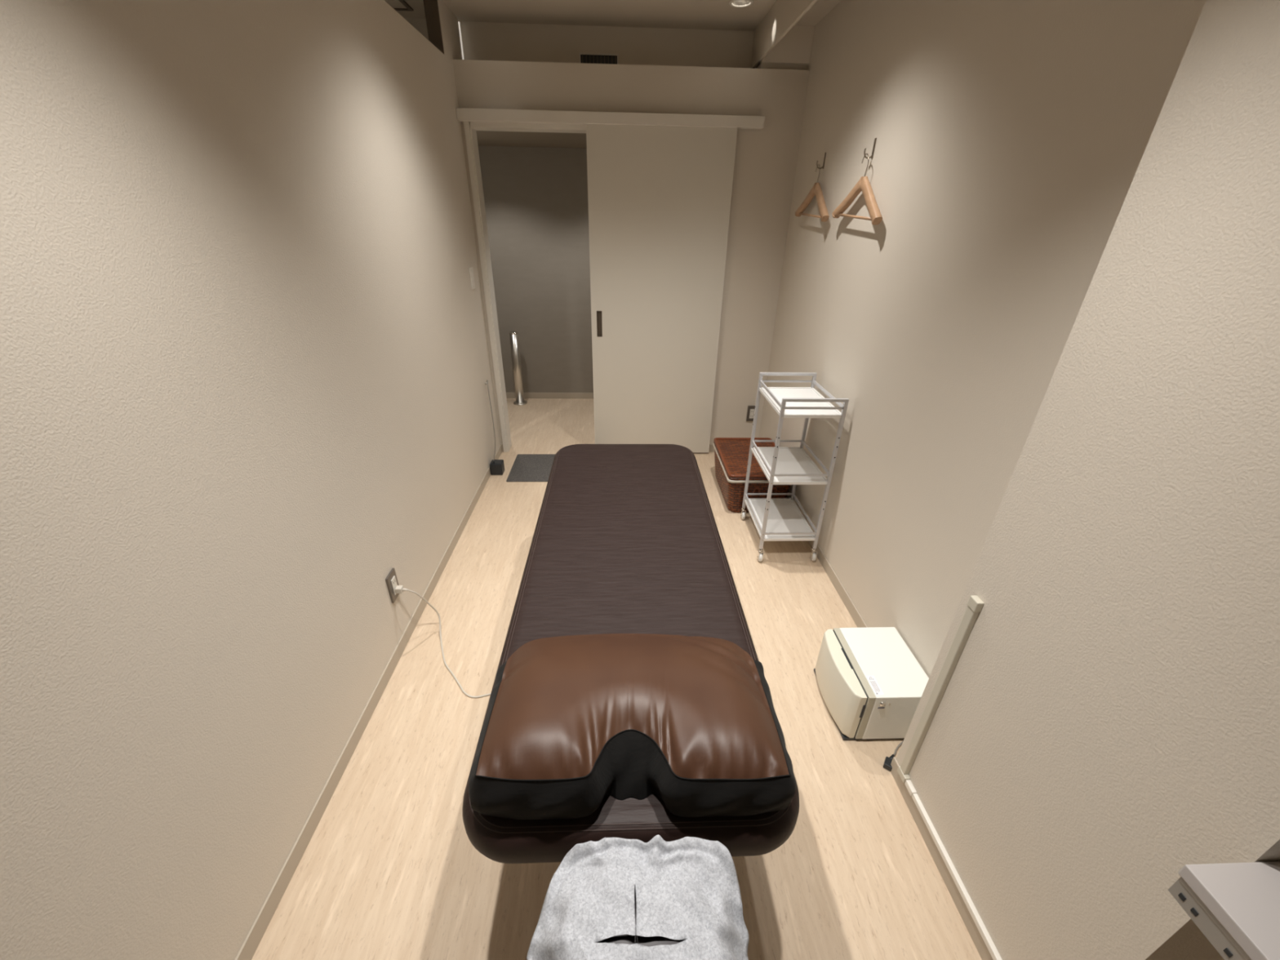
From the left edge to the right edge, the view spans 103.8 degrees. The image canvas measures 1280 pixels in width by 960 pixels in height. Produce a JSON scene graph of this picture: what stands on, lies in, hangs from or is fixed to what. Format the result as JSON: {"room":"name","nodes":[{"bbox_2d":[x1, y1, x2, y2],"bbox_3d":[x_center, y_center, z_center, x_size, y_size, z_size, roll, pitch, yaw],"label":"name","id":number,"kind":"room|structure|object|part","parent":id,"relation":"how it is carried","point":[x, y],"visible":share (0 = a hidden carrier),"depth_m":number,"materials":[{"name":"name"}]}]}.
{"room":"massage room","nodes":[
{"label":"massage room","id":0,"kind":"room"},
{"bbox_2d":[0,0,500,959],"bbox_3d":[-0.950,0.095,0.493,0.070,2.540,6.650,0,28,-2],"label":"wall","id":1,"kind":"structure","parent":0,"point":[245,367],"depth_m":1.08,"materials":[{"name":"beige paint"}]},
{"bbox_2d":[234,444,502,959],"bbox_3d":[-0.929,1.230,1.000,0.006,0.060,6.280,0,28,-2],"label":"baseboard","id":2,"kind":"structure","parent":1,"relation":"attached to","point":[246,952],"depth_m":1.58,"materials":[{"name":"beige plastic"}]},
{"bbox_2d":[385,568,399,603],"bbox_3d":[-0.966,0.414,1.968,0.013,0.120,0.070,0,28,-2],"label":"wall outlet","id":3,"kind":"object","parent":1,"relation":"attached to","point":[391,580],"visible":0.78,"depth_m":1.95,"materials":[{"name":"grey plastic"}]},
{"bbox_2d":[384,0,444,53],"bbox_3d":[-1.011,-1.972,1.932,0.068,0.234,1.330,0,28,-2],"label":"trim","id":4,"kind":"structure","parent":1,"relation":"attached to","point":[431,6],"depth_m":2.51,"materials":[{"name":"brown metal"}]},
{"bbox_2d":[457,21,463,59],"bbox_3d":[-1.010,-2.459,2.845,0.006,0.210,0.010,0,28,-2],"label":"strip light","id":5,"kind":"object","parent":1,"relation":"attached to","point":[458,21],"visible":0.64,"depth_m":2.83,"materials":[{"name":"white plastic"}]},
{"bbox_2d":[469,266,475,289],"bbox_3d":[-1.014,-1.220,3.038,0.009,0.120,0.070,0,28,-2],"label":"wall switch","id":6,"kind":"object","parent":1,"relation":"attached to","point":[471,269],"visible":1,"depth_m":3.03,"materials":[{"name":"white paint"}]},
{"bbox_2d":[404,17,428,39],"bbox_3d":[-1.655,0.061,0.532,1.335,2.540,6.600,0,28,-2],"label":"wall","id":7,"kind":"structure","parent":0,"point":[420,24],"depth_m":2.80,"materials":[{"name":"beige paint"}]},
{"bbox_2d":[476,130,586,148],"bbox_3d":[-0.642,-2.434,3.451,3.600,0.150,1.220,0,28,-2],"label":"ceiling","id":8,"kind":"structure","parent":0,"point":[485,138],"depth_m":3.52,"materials":[{"name":"brown paint"}]},
{"bbox_2d":[478,146,593,392],"bbox_3d":[-0.329,-1.791,4.439,4.300,2.200,0.100,0,28,-2],"label":"wall","id":9,"kind":"structure","parent":0,"point":[535,198],"depth_m":4.31,"materials":[{"name":"grey paint"}]},
{"bbox_2d":[506,392,593,398],"bbox_3d":[-0.694,-0.820,4.880,3.400,0.060,0.006,0,28,-2],"label":"baseboard","id":10,"kind":"structure","parent":9,"relation":"attached to","point":[508,395],"depth_m":4.87,"materials":[{"name":"beige plastic"}]},
{"bbox_2d":[396,0,777,31],"bbox_3d":[-0.149,-1.091,-0.103,4.300,0.140,6.650,0,28,-2],"label":"ceiling","id":11,"kind":"structure","parent":0,"point":[716,15],"depth_m":2.66,"materials":[{"name":"beige paint"}]},
{"bbox_2d":[385,0,413,11],"bbox_3d":[-1.475,-2.348,2.382,0.570,0.008,0.610,0,28,-2],"label":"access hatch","id":12,"kind":"object","parent":11,"relation":"attached to","point":[398,5],"visible":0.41,"depth_m":2.60,"materials":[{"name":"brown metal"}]},
{"bbox_3d":[-1.475,-2.349,2.381,0.522,0.004,0.562,0,28,-2],"label":"panel","id":13,"kind":"part","parent":12,"relation":"part of","materials":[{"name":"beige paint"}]},
{"bbox_3d":[-1.475,-2.348,2.382,0.570,0.008,0.610,0,28,-2],"label":"frame","id":14,"kind":"part","parent":12,"relation":"part of","materials":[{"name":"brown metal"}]},
{"bbox_2d":[728,0,753,7],"bbox_3d":[0.504,-2.393,2.489,0.120,0.047,0.120,0,28,-2],"label":"recessed light","id":15,"kind":"object","parent":11,"relation":"in","point":[735,3],"visible":1,"depth_m":2.52,"materials":[{"name":"white paint"}]},
{"bbox_2d":[459,21,760,68],"bbox_3d":[-0.005,-2.444,2.968,2.165,0.340,0.070,0,28,-2],"label":"wall","id":16,"kind":"structure","parent":0,"point":[481,41],"depth_m":2.89,"materials":[{"name":"beige paint"}]},
{"bbox_2d":[578,53,618,64],"bbox_3d":[-0.239,-2.424,2.925,0.228,0.095,0.008,0,28,-2],"label":"air vent","id":17,"kind":"object","parent":16,"relation":"in","point":[588,58],"visible":0.45,"depth_m":2.91,"materials":[{"name":"black metal"}]},
{"bbox_2d":[751,0,817,68],"bbox_3d":[0.699,-2.026,2.029,0.015,0.175,2.030,0,28,-2],"label":"trim","id":18,"kind":"structure","parent":16,"relation":"attached to","point":[783,15],"depth_m":2.48,"materials":[{"name":"beige paint"}]},
{"bbox_2d":[251,398,982,959],"bbox_3d":[-0.211,0.980,1.615,4.300,0.050,7.750,0,28,-2],"label":"floor","id":19,"kind":"structure","parent":0,"point":[390,868],"depth_m":1.51,"materials":[{"name":"wood"}]},
{"bbox_2d":[395,585,490,697],"bbox_3d":[-0.602,0.620,1.917,0.775,0.291,0.270,9,29,15],"label":"power cord","id":20,"kind":"object","parent":19,"relation":"on","point":[399,588],"visible":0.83,"depth_m":1.98,"materials":[{"name":"beige plastic"}]},
{"bbox_2d":[484,379,504,475],"bbox_3d":[-0.985,-0.349,3.385,0.089,0.613,0.194,0,28,-2],"label":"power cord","id":21,"kind":"object","parent":19,"relation":"on","point":[496,466],"visible":1,"depth_m":3.42,"materials":[{"name":"grey plastic"}]},
{"bbox_3d":[-0.983,-0.125,3.439,0.067,0.003,0.066,0,28,-2],"label":"lid","id":22,"kind":"part","parent":21,"relation":"part of","materials":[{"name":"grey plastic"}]},
{"bbox_2d":[508,331,527,405],"bbox_3d":[-1.127,-1.020,4.601,0.132,0.660,0.132,0,28,-2],"label":"steel post","id":23,"kind":"object","parent":19,"relation":"on","point":[513,335],"visible":1,"depth_m":4.57,"materials":[{"name":"silver metal"}]},
{"bbox_2d":[506,453,555,481],"bbox_3d":[-0.588,-0.091,3.564,0.635,0.006,0.430,0,28,-2],"label":"floor mat","id":24,"kind":"object","parent":19,"relation":"on","point":[526,467],"visible":0.46,"depth_m":3.54,"materials":[{"name":"grey fabric"}]},
{"bbox_2d":[462,444,799,946],"bbox_3d":[-0.043,0.532,1.763,0.708,0.608,2.152,0,28,-2],"label":"bed","id":25,"kind":"object","parent":19,"relation":"on","point":[626,539],"visible":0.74,"depth_m":1.58,"materials":[{"name":"brown fabric"}]},
{"bbox_2d":[468,633,796,820],"bbox_3d":[-0.016,0.482,1.136,0.673,0.161,0.488,0,28,-2],"label":"pillow","id":26,"kind":"object","parent":25,"relation":"on","point":[572,722],"visible":1,"depth_m":1.00,"materials":[{"name":"brown leather"}]},
{"bbox_2d":[526,835,748,959],"bbox_3d":[0.008,0.766,0.779,0.379,0.132,0.330,0,28,-2],"label":"towel","id":27,"kind":"object","parent":25,"relation":"on","point":[686,887],"visible":1,"depth_m":0.83,"materials":[{"name":"white fabric"}]},
{"bbox_2d":[595,887,687,946],"bbox_3d":[-0.001,0.747,0.787,0.256,0.073,0.224,0,28,-2],"label":"face hole","id":28,"kind":"object","parent":25,"relation":"on","point":[629,940],"depth_m":0.78,"materials":[{"name":"fabric"}]},
{"bbox_2d":[712,437,791,511],"bbox_3d":[0.703,-0.036,3.215,0.402,0.268,0.590,0,28,-2],"label":"wicker basket","id":29,"kind":"object","parent":19,"relation":"on","point":[731,454],"visible":0.61,"depth_m":3.04,"materials":[{"name":"brown wicker"}]},
{"bbox_3d":[0.705,-0.141,3.171,0.400,0.024,0.568,0,28,-2],"label":"lid","id":30,"kind":"part","parent":29,"relation":"part of","materials":[{"name":"brown wicker"}]},
{"bbox_3d":[0.685,0.064,2.945,0.048,0.055,0.020,0,28,-2],"label":"handle","id":31,"kind":"part","parent":29,"relation":"part of","materials":[{"name":"brown wicker"}]},
{"bbox_2d":[740,372,848,561],"bbox_3d":[0.769,-0.064,2.618,0.311,0.887,0.459,0,28,-2],"label":"trolley","id":32,"kind":"object","parent":19,"relation":"on","point":[775,519],"visible":1,"depth_m":2.59,"materials":[{"name":"silver metal"}]},
{"bbox_3d":[0.621,-0.190,2.787,0.016,0.798,0.016,0,28,-2],"label":"post","id":33,"kind":"part","parent":32,"relation":"part of","materials":[{"name":"silver metal"}]},
{"bbox_3d":[0.623,0.178,2.749,0.007,0.014,0.395,0,28,-2],"label":"rail","id":34,"kind":"part","parent":32,"relation":"part of","materials":[{"name":"silver metal"}]},
{"bbox_3d":[0.628,-0.119,2.592,0.007,0.014,0.395,0,28,-2],"label":"rail","id":35,"kind":"part","parent":32,"relation":"part of","materials":[{"name":"silver metal"}]},
{"bbox_3d":[0.756,0.082,2.936,0.266,0.011,0.005,0,28,-2],"label":"rail","id":36,"kind":"part","parent":32,"relation":"part of","materials":[{"name":"silver metal"}]},
{"bbox_3d":[0.634,-0.419,2.433,0.007,0.014,0.395,0,28,-2],"label":"rail","id":37,"kind":"part","parent":32,"relation":"part of","materials":[{"name":"silver metal"}]},
{"bbox_3d":[0.635,0.002,2.424,0.016,0.798,0.016,0,28,-2],"label":"post","id":38,"kind":"part","parent":32,"relation":"part of","materials":[{"name":"silver metal"}]},
{"bbox_3d":[0.762,-0.216,2.779,0.266,0.011,0.005,0,28,-2],"label":"rail","id":39,"kind":"part","parent":32,"relation":"part of","materials":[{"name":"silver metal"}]},
{"bbox_2d":[744,497,814,541],"bbox_3d":[0.763,0.211,2.772,0.288,0.014,0.417,0,28,-2],"label":"tray","id":40,"kind":"object","parent":32,"relation":"on","point":[784,515],"depth_m":2.75,"materials":[{"name":"white metal"}]},
{"bbox_3d":[0.767,-0.516,2.620,0.266,0.011,0.005,0,28,-2],"label":"rail","id":41,"kind":"part","parent":32,"relation":"part of","materials":[{"name":"silver metal"}]},
{"bbox_2d":[751,446,826,484],"bbox_3d":[0.768,-0.081,2.618,0.288,0.014,0.417,0,28,-2],"label":"tray","id":42,"kind":"object","parent":32,"relation":"on","point":[790,460],"depth_m":2.59,"materials":[{"name":"white metal"}]},
{"bbox_3d":[0.771,0.274,2.574,0.266,0.011,0.005,0,28,-2],"label":"rail","id":43,"kind":"part","parent":32,"relation":"part of","materials":[{"name":"silver metal"}]},
{"bbox_2d":[759,386,841,417],"bbox_3d":[0.774,-0.385,2.457,0.288,0.014,0.417,0,28,-2],"label":"tray","id":44,"kind":"object","parent":32,"relation":"on","point":[780,393],"depth_m":2.42,"materials":[{"name":"white"}]},
{"bbox_3d":[0.777,-0.024,2.416,0.266,0.011,0.005,0,28,-2],"label":"rail","id":45,"kind":"part","parent":32,"relation":"part of","materials":[{"name":"silver metal"}]},
{"bbox_3d":[0.902,-0.191,2.798,0.016,0.798,0.016,0,28,-2],"label":"post","id":46,"kind":"part","parent":32,"relation":"part of","materials":[{"name":"silver metal"}]},
{"bbox_3d":[0.905,0.178,2.760,0.007,0.014,0.395,0,28,-2],"label":"rail","id":47,"kind":"part","parent":32,"relation":"part of","materials":[{"name":"silver metal"}]},
{"bbox_3d":[0.782,-0.323,2.257,0.266,0.011,0.005,0,28,-2],"label":"rail","id":48,"kind":"part","parent":32,"relation":"part of","materials":[{"name":"silver metal"}]},
{"bbox_3d":[0.910,-0.120,2.603,0.007,0.014,0.395,0,28,-2],"label":"rail","id":49,"kind":"part","parent":32,"relation":"part of","materials":[{"name":"silver metal"}]},
{"bbox_3d":[0.916,-0.420,2.444,0.007,0.014,0.395,0,28,-2],"label":"rail","id":50,"kind":"part","parent":32,"relation":"part of","materials":[{"name":"silver metal"}]},
{"bbox_3d":[0.917,0.002,2.435,0.016,0.798,0.016,0,28,-2],"label":"post","id":51,"kind":"part","parent":32,"relation":"part of","materials":[{"name":"silver metal"}]},
{"bbox_2d":[813,626,928,740],"bbox_3d":[0.829,0.734,1.820,0.296,0.226,0.321,0,28,-2],"label":"towel warmer","id":52,"kind":"object","parent":19,"relation":"on","point":[871,683],"visible":0.94,"depth_m":1.73,"materials":[{"name":"white metal"}]},
{"bbox_3d":[0.707,0.727,1.815,0.052,0.203,0.306,0,28,-2],"label":"door","id":53,"kind":"part","parent":52,"relation":"part of","materials":[{"name":"beige plastic"}]},
{"bbox_2d":[869,677,879,693],"bbox_3d":[0.782,0.684,1.673,0.019,0.001,0.072,0,28,-2],"label":"print","id":54,"kind":"object","parent":52,"relation":"on","point":[874,682],"depth_m":1.67,"materials":[{"name":"grey paper"}]},
{"bbox_3d":[0.794,0.735,1.641,0.020,0.020,0.007,0,28,-2],"label":"latch knob","id":55,"kind":"part","parent":52,"relation":"part of","materials":[{"name":"silver metal"}]},
{"bbox_2d":[883,740,903,771],"bbox_3d":[0.860,0.916,1.692,0.029,0.021,0.152,25,36,37],"label":"cord","id":56,"kind":"object","parent":19,"relation":"on","point":[887,762],"visible":0.85,"depth_m":1.66,"materials":[{"name":"grey plastic"}]},
{"bbox_3d":[0.879,0.913,1.708,0.102,0.013,0.012,-21,35,-35],"label":"cord","id":57,"kind":"part","parent":56,"relation":"part of","materials":[{"name":"grey plastic"}]},
{"bbox_2d":[1168,861,1279,959],"bbox_3d":[0.990,1.077,0.548,0.454,0.816,0.788,0,28,-2],"label":"shelf","id":58,"kind":"object","parent":19,"relation":"on","point":[1236,906],"visible":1,"depth_m":0.67,"materials":[{"name":"grey plastic"}]},
{"bbox_3d":[0.787,0.753,0.371,0.032,0.040,0.774,0,28,-2],"label":"steel rail","id":59,"kind":"part","parent":58,"relation":"part of","materials":[{"name":"grey"}]},
{"bbox_2d":[453,59,809,444],"bbox_3d":[-0.019,-1.300,3.393,2.165,2.320,0.250,0,28,-2],"label":"wall","id":60,"kind":"structure","parent":0,"point":[766,158],"depth_m":2.90,"materials":[{"name":"beige paint"}]},
{"bbox_2d":[463,121,586,452],"bbox_3d":[-0.589,-1.143,3.373,0.846,2.045,0.132,0,28,-2],"label":"trim","id":61,"kind":"structure","parent":60,"relation":"attached to","point":[470,131],"depth_m":3.10,"materials":[{"name":"white paint"}]},
{"bbox_2d":[455,107,764,128],"bbox_3d":[-0.155,-2.025,2.814,1.709,0.054,0.059,0,28,-2],"label":"sliding door rail","id":62,"kind":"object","parent":60,"relation":"attached to","point":[482,115],"depth_m":2.79,"materials":[{"name":"beige metal"}]},
{"bbox_2d":[586,124,737,453],"bbox_3d":[0.108,-1.118,3.319,0.857,2.048,0.032,0,28,-2],"label":"door","id":63,"kind":"structure","parent":60,"relation":"in","point":[660,197],"depth_m":3.20,"materials":[{"name":"beige laminate"}]},
{"bbox_3d":[-0.269,-1.039,3.337,0.035,0.166,0.018,0,28,-2],"label":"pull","id":64,"kind":"part","parent":63,"relation":"part of","materials":[{"name":"brown metal"}]},
{"bbox_2d":[708,444,714,452],"bbox_3d":[0.373,-0.242,3.825,1.047,0.060,0.006,0,28,-2],"label":"baseboard","id":65,"kind":"structure","parent":60,"relation":"attached to","point":[711,449],"depth_m":3.83,"materials":[{"name":"beige plastic"}]},
{"bbox_2d":[746,405,755,421],"bbox_3d":[0.826,-0.491,3.708,0.070,0.120,0.013,0,28,-2],"label":"wall outlet","id":66,"kind":"object","parent":60,"relation":"attached to","point":[750,412],"visible":0.78,"depth_m":3.70,"materials":[{"name":"grey plastic"}]},
{"bbox_2d":[756,62,808,70],"bbox_3d":[0.803,-2.349,2.890,0.263,0.032,0.215,0,28,-2],"label":"trim","id":67,"kind":"structure","parent":60,"relation":"on","point":[763,65],"depth_m":2.79,"materials":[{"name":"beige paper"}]},
{"bbox_2d":[759,0,1206,677],"bbox_3d":[1.037,-0.814,2.278,0.150,2.540,2.750,0,28,-2],"label":"wall","id":68,"kind":"structure","parent":0,"point":[1013,136],"depth_m":1.64,"materials":[{"name":"beige paint"}]},
{"bbox_2d":[760,25,814,64],"bbox_3d":[0.808,-2.385,2.755,0.263,0.158,0.040,0,28,-2],"label":"wall","id":69,"kind":"structure","parent":68,"relation":"attached to","point":[795,46],"depth_m":2.75,"materials":[{"name":"beige paint"}]},
{"bbox_2d":[794,0,841,26],"bbox_3d":[0.842,-2.046,1.916,0.263,0.030,1.840,0,28,-2],"label":"trim","id":70,"kind":"structure","parent":68,"relation":"attached to","point":[820,8],"depth_m":2.52,"materials":[{"name":"beige paint"}]},
{"bbox_2d":[816,152,826,168],"bbox_3d":[0.928,-1.639,2.578,0.040,0.073,0.012,0,28,-2],"label":"wall hook","id":71,"kind":"object","parent":68,"relation":"attached to","point":[822,167],"visible":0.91,"depth_m":2.58,"materials":[{"name":"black metal"}]},
{"bbox_2d":[795,164,829,222],"bbox_3d":[0.911,-1.498,2.622,0.038,0.260,0.466,0,28,-2],"label":"hanger","id":72,"kind":"object","parent":71,"relation":"hanging from","point":[816,190],"visible":1,"depth_m":2.58,"materials":[{"name":"brown wood"}]},
{"bbox_3d":[0.911,-1.524,2.736,0.034,0.158,0.241,-2,28,-6],"label":"shoulder arm","id":73,"kind":"part","parent":72,"relation":"part of","materials":[{"name":"brown wood"}]},
{"bbox_3d":[0.919,-1.409,2.542,0.034,0.178,0.242,2,28,1],"label":"shoulder arm","id":74,"kind":"part","parent":72,"relation":"part of","materials":[{"name":"brown wood"}]},
{"bbox_3d":[0.947,-1.640,2.578,0.004,0.072,0.012,0,28,-2],"label":"plate","id":75,"kind":"part","parent":71,"relation":"part of","materials":[{"name":"silver metal"}]},
{"bbox_2d":[786,494,867,627],"bbox_3d":[0.944,0.341,2.745,0.006,0.060,2.500,0,28,-2],"label":"baseboard","id":76,"kind":"structure","parent":68,"relation":"attached to","point":[845,597],"depth_m":2.40,"materials":[{"name":"beige plastic"}]},
{"bbox_2d":[863,137,876,159],"bbox_3d":[0.949,-1.371,2.075,0.040,0.073,0.012,0,28,-2],"label":"wall hook","id":77,"kind":"object","parent":68,"relation":"attached to","point":[875,139],"visible":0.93,"depth_m":2.08,"materials":[{"name":"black metal"}]},
{"bbox_2d":[831,153,882,225],"bbox_3d":[0.931,-1.228,2.120,0.038,0.260,0.466,0,28,-2],"label":"hanger","id":78,"kind":"object","parent":77,"relation":"hanging from","point":[864,184],"visible":1,"depth_m":2.08,"materials":[{"name":"brown wood"}]},
{"bbox_3d":[0.932,-1.253,2.234,0.034,0.158,0.241,-2,28,-6],"label":"shoulder arm","id":79,"kind":"part","parent":78,"relation":"part of","materials":[{"name":"brown wood"}]},
{"bbox_3d":[0.940,-1.139,2.041,0.034,0.178,0.242,2,28,1],"label":"shoulder arm","id":80,"kind":"part","parent":78,"relation":"part of","materials":[{"name":"brown wood"}]},
{"bbox_3d":[0.967,-1.371,2.076,0.004,0.072,0.012,0,28,-2],"label":"plate","id":81,"kind":"part","parent":77,"relation":"part of","materials":[{"name":"silver metal"}]},
{"bbox_2d":[896,0,1279,959],"bbox_3d":[1.122,0.739,-0.650,0.412,2.540,3.880,0,28,-2],"label":"wall","id":82,"kind":"structure","parent":0,"point":[1105,725],"depth_m":0.85,"materials":[{"name":"beige paint"}]},
{"bbox_2d":[890,756,993,959],"bbox_3d":[0.835,1.075,1.355,0.006,0.060,0.646,0,28,-2],"label":"baseboard","id":83,"kind":"structure","parent":82,"relation":"attached to","point":[980,946],"depth_m":1.38,"materials":[{"name":"beige plastic"}]},
{"bbox_2d":[897,595,1002,959],"bbox_3d":[0.836,0.743,1.153,0.018,0.714,0.601,0,28,-2],"label":"duct","id":84,"kind":"object","parent":82,"relation":"attached to","point":[975,604],"visible":1,"depth_m":1.35,"materials":[{"name":"beige plastic"}]}
]}

